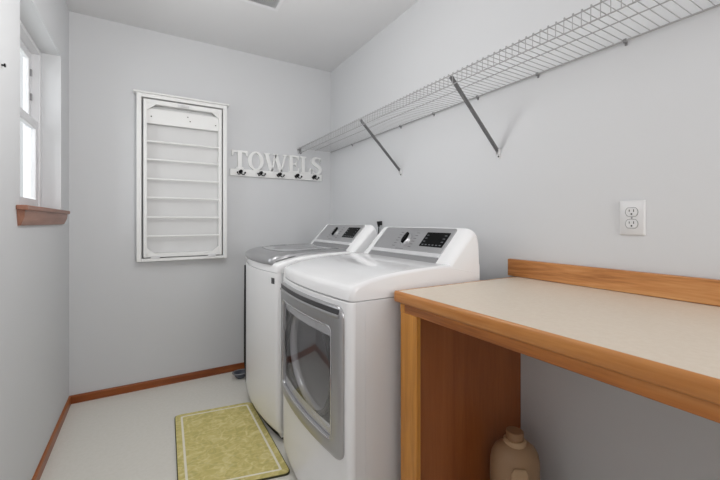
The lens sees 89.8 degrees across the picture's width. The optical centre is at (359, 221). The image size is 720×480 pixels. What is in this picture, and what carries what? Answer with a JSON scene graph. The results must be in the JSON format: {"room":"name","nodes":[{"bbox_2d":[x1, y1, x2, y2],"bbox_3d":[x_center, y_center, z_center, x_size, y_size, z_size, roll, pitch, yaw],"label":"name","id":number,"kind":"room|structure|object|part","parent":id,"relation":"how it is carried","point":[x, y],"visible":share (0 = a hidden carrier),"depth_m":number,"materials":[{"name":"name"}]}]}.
{"room":"laundry room","nodes":[
{"label":"laundry room","id":0,"kind":"room"},
{"bbox_2d":[0,0,68,479],"bbox_3d":[-0.835,-0.090,0.436,0.160,2.440,4.100,0,0,-31],"label":"wall","id":1,"kind":"structure","parent":0,"point":[34,259],"depth_m":1.54,"materials":[{"name":"white paint"}]},
{"bbox_2d":[16,20,69,225],"bbox_3d":[-1.540,-0.459,1.671,0.189,0.946,0.867,0,0,-31],"label":"window","id":2,"kind":"structure","parent":1,"relation":"in","point":[30,211],"depth_m":1.92,"materials":[{"name":"white plastic"}]},
{"bbox_3d":[-1.605,-0.713,1.637,0.023,0.395,0.718,0,0,-31],"label":"sash","id":3,"kind":"part","parent":2,"relation":"part of","materials":[{"name":"white plastic"}]},
{"bbox_3d":[-1.581,-0.306,1.650,0.025,0.472,0.718,0,0,-31],"label":"sash","id":4,"kind":"part","parent":2,"relation":"part of","materials":[{"name":"white plastic"}]},
{"bbox_3d":[-1.593,-0.490,1.643,0.070,0.884,0.762,0,0,-31],"label":"frame","id":5,"kind":"part","parent":2,"relation":"part of","materials":[{"name":"white plastic"}]},
{"bbox_3d":[-1.510,-0.054,1.689,0.118,0.019,0.867,0,0,-31],"label":"sill","id":6,"kind":"part","parent":2,"relation":"part of","materials":[{"name":"brown wood"}]},
{"bbox_2d":[32,396,70,479],"bbox_3d":[-0.757,1.105,0.475,0.012,0.050,4.088,0,0,-31],"label":"baseboard","id":7,"kind":"structure","parent":1,"relation":"attached to","point":[37,475],"depth_m":1.78,"materials":[{"name":"red wood"}]},
{"bbox_2d":[40,372,297,479],"bbox_3d":[0.009,1.180,0.934,2.120,0.100,4.420,0,0,-31],"label":"floor","id":8,"kind":"structure","parent":0,"point":[131,435],"depth_m":1.96,"materials":[{"name":"tile"}]},
{"bbox_2d":[175,402,289,479],"bbox_3d":[-0.700,1.125,1.849,0.452,0.009,0.794,0,0,-31],"label":"floor mat","id":9,"kind":"object","parent":8,"relation":"on","point":[231,442],"visible":1,"depth_m":1.80,"materials":[{"name":"fabric"}]},
{"bbox_2d":[232,369,244,378],"bbox_3d":[-0.866,1.107,2.624,0.124,0.043,0.109,0,0,-31],"label":"scoop","id":10,"kind":"object","parent":8,"relation":"on","point":[240,373],"visible":0.7,"depth_m":2.61,"materials":[{"name":"grey plastic"}]},
{"bbox_2d":[244,224,376,438],"bbox_3d":[-0.358,0.573,2.279,0.659,1.114,0.720,0,0,-31],"label":"washing machine","id":11,"kind":"object","parent":8,"relation":"on","point":[264,268],"visible":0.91,"depth_m":1.99,"materials":[{"name":"white metal"}]},
{"bbox_3d":[-0.592,0.669,2.115,0.074,0.812,0.674,0,0,-31],"label":"panel","id":12,"kind":"part","parent":11,"relation":"part of","materials":[{"name":"white metal"}]},
{"bbox_3d":[-0.425,0.193,2.212,0.475,0.078,0.558,0,0,-31],"label":"lid","id":13,"kind":"part","parent":11,"relation":"part of","materials":[{"name":"grey plastic"}]},
{"bbox_3d":[-0.392,0.158,2.230,0.355,0.011,0.490,0,0,-31],"label":"lid glass","id":14,"kind":"part","parent":11,"relation":"part of","materials":[{"name":"grey glass"}]},
{"bbox_3d":[-0.343,0.215,2.261,0.651,0.094,0.674,0,0,-31],"label":"panel","id":15,"kind":"part","parent":11,"relation":"part of","materials":[{"name":"white metal"}]},
{"bbox_3d":[-0.140,0.072,2.385,0.101,0.108,0.520,0,0,-31],"label":"control panel","id":16,"kind":"part","parent":11,"relation":"part of","materials":[{"name":"silver metal"}]},
{"bbox_2d":[280,227,479,479],"bbox_3d":[0.037,0.578,1.609,0.658,1.104,0.675,0,0,-31],"label":"dryer","id":17,"kind":"object","parent":8,"relation":"on","point":[341,316],"visible":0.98,"depth_m":1.30,"materials":[{"name":"white metal"}]},
{"bbox_3d":[-0.231,0.317,1.454,0.037,0.014,0.602,0,0,-31],"label":"handle","id":18,"kind":"part","parent":17,"relation":"part of","materials":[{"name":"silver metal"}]},
{"bbox_3d":[-0.227,0.543,1.459,0.040,0.518,0.627,0,0,-31],"label":"door","id":19,"kind":"part","parent":17,"relation":"part of","materials":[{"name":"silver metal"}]},
{"bbox_3d":[-0.202,0.680,1.468,0.063,0.830,0.674,0,0,-31],"label":"panel","id":20,"kind":"part","parent":17,"relation":"part of","materials":[{"name":"white metal"}]},
{"bbox_3d":[0.046,0.215,1.614,0.639,0.094,0.674,0,0,-31],"label":"panel","id":21,"kind":"part","parent":17,"relation":"part of","materials":[{"name":"white metal"}]},
{"bbox_3d":[0.245,0.082,1.734,0.101,0.108,0.518,0,0,-31],"label":"control panel","id":22,"kind":"part","parent":17,"relation":"part of","materials":[{"name":"silver metal"}]},
{"bbox_2d":[490,426,539,479],"bbox_3d":[0.578,0.954,1.349,0.168,0.352,0.144,0,0,-31],"label":"detergent jug","id":23,"kind":"object","parent":8,"relation":"on","point":[512,457],"visible":1,"depth_m":1.31,"materials":[{"name":"beige plastic"}]},
{"bbox_3d":[0.570,0.990,1.283,0.061,0.220,0.007,0,0,4],"label":"label panel","id":24,"kind":"part","parent":23,"relation":"part of","materials":[{"name":"beige paper"}]},
{"bbox_2d":[394,259,719,479],"bbox_3d":[0.786,0.645,0.746,0.652,0.969,1.586,0,0,-31],"label":"counter","id":25,"kind":"object","parent":8,"relation":"on","point":[654,336],"depth_m":1.11,"materials":[{"name":"beige laminate"}]},
{"bbox_3d":[0.166,0.717,1.192,0.018,0.826,0.084,0,0,-31],"label":"post","id":26,"kind":"part","parent":25,"relation":"part of","materials":[{"name":"brown wood"}]},
{"bbox_3d":[0.417,0.700,1.399,0.624,0.860,0.018,0,0,-31],"label":"panel","id":27,"kind":"part","parent":25,"relation":"part of","materials":[{"name":"brown wood"}]},
{"bbox_2d":[400,277,719,378],"bbox_3d":[0.800,0.253,0.730,0.643,0.035,1.544,0,0,-31],"label":"countertop","id":28,"kind":"structure","parent":25,"relation":"on","point":[684,335],"depth_m":0.91,"materials":[{"name":"beige laminate"}]},
{"bbox_2d":[69,11,330,395],"bbox_3d":[-1.073,-0.090,2.769,2.120,2.440,0.160,0,0,-31],"label":"wall","id":29,"kind":"structure","parent":0,"point":[131,321],"depth_m":2.50,"materials":[{"name":"white paint"}]},
{"bbox_2d":[70,362,244,403],"bbox_3d":[-1.029,1.105,2.695,1.800,0.050,0.012,0,0,-31],"label":"baseboard","id":30,"kind":"structure","parent":29,"relation":"attached to","point":[98,394],"depth_m":2.46,"materials":[{"name":"red wood"}]},
{"bbox_2d":[133,89,228,261],"bbox_3d":[-1.238,-0.301,2.534,0.598,1.131,0.074,0,0,-31],"label":"drying rack","id":31,"kind":"object","parent":29,"relation":"attached to","point":[185,139],"visible":1,"depth_m":2.54,"materials":[{"name":"white paint"}]},
{"bbox_3d":[-1.253,-0.292,2.565,0.488,1.053,0.007,0,0,-31],"label":"panel","id":32,"kind":"part","parent":31,"relation":"part of","materials":[{"name":"white wood"}]},
{"bbox_3d":[-1.228,0.096,2.525,0.452,0.013,0.013,0,0,-31],"label":"rod","id":33,"kind":"part","parent":31,"relation":"part of","materials":[{"name":"white paint"}]},
{"bbox_3d":[-1.228,-0.032,2.525,0.452,0.013,0.013,0,0,-31],"label":"rod","id":34,"kind":"part","parent":31,"relation":"part of","materials":[{"name":"white paint"}]},
{"bbox_3d":[-1.228,-0.164,2.525,0.452,0.013,0.013,0,0,-31],"label":"rod","id":35,"kind":"part","parent":31,"relation":"part of","materials":[{"name":"white paint"}]},
{"bbox_3d":[-1.228,-0.290,2.525,0.452,0.013,0.013,0,0,-31],"label":"rod","id":36,"kind":"part","parent":31,"relation":"part of","materials":[{"name":"white paint"}]},
{"bbox_3d":[-1.228,-0.420,2.525,0.452,0.013,0.013,0,0,-31],"label":"rod","id":37,"kind":"part","parent":31,"relation":"part of","materials":[{"name":"white paint"}]},
{"bbox_3d":[-1.228,-0.542,2.525,0.452,0.013,0.013,0,0,-31],"label":"rod","id":38,"kind":"part","parent":31,"relation":"part of","materials":[{"name":"white paint"}]},
{"bbox_2d":[230,150,321,180],"bbox_3d":[-0.646,-0.450,2.894,0.753,0.200,0.057,0,0,-31],"label":"sign","id":39,"kind":"object","parent":29,"relation":"attached to","point":[310,175],"visible":1,"depth_m":2.89,"materials":[{"name":"white wood"}]},
{"bbox_2d":[65,0,418,71],"bbox_3d":[0.009,-1.360,0.934,2.120,0.100,4.420,0,0,-31],"label":"ceiling","id":40,"kind":"structure","parent":0,"point":[317,34],"depth_m":2.37,"materials":[{"name":"white paint"}]},
{"bbox_2d":[240,0,283,10],"bbox_3d":[-0.615,-1.306,2.093,0.322,0.007,0.150,0,0,-31],"label":"ceiling vent","id":41,"kind":"object","parent":40,"relation":"in","point":[269,4],"visible":1,"depth_m":2.15,"materials":[{"name":"white plastic"}]},
{"bbox_2d":[331,0,719,479],"bbox_3d":[0.854,-0.090,1.432,0.160,2.440,4.100,0,0,-31],"label":"wall","id":42,"kind":"structure","parent":0,"point":[640,119],"depth_m":1.41,"materials":[{"name":"white paint"}]},
{"bbox_2d":[377,221,381,233],"bbox_3d":[0.132,0.162,2.464,0.034,0.336,0.026,0,0,-31],"label":"plug","id":43,"kind":"object","parent":42,"relation":"attached to","point":[379,223],"visible":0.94,"depth_m":2.46,"materials":[{"name":"black plastic"}]},
{"bbox_2d":[297,0,719,175],"bbox_3d":[0.513,-0.455,1.548,0.310,0.334,3.554,0,0,-31],"label":"wire shelf","id":44,"kind":"object","parent":42,"relation":"attached to","point":[454,82],"visible":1,"depth_m":1.50,"materials":[{"name":"grey metal"}]},
{"bbox_2d":[508,259,719,305],"bbox_3d":[1.059,0.198,0.907,0.019,0.073,1.586,0,0,-31],"label":"backsplash","id":45,"kind":"structure","parent":42,"relation":"attached to","point":[706,291],"depth_m":1.19,"materials":[{"name":"brown wood"}]},
{"bbox_2d":[620,200,645,235],"bbox_3d":[0.898,-0.013,1.191,0.009,0.116,0.074,0,0,-31],"label":"wall outlet","id":46,"kind":"object","parent":42,"relation":"attached to","point":[632,212],"visible":1,"depth_m":1.19,"materials":[{"name":"white plastic"}]},
{"bbox_2d":[626,220,637,227],"bbox_3d":[0.895,0.006,1.190,0.002,0.027,0.034,0,0,-31],"label":"receptacle","id":47,"kind":"object","parent":46,"relation":"attached to","point":[629,223],"depth_m":1.19,"materials":[{"name":"white plastic"}]},
{"bbox_2d":[626,208,637,215],"bbox_3d":[0.895,-0.033,1.190,0.002,0.027,0.034,0,0,-31],"label":"receptacle","id":48,"kind":"object","parent":46,"relation":"attached to","point":[629,211],"depth_m":1.19,"materials":[{"name":"white plastic"}]}
]}

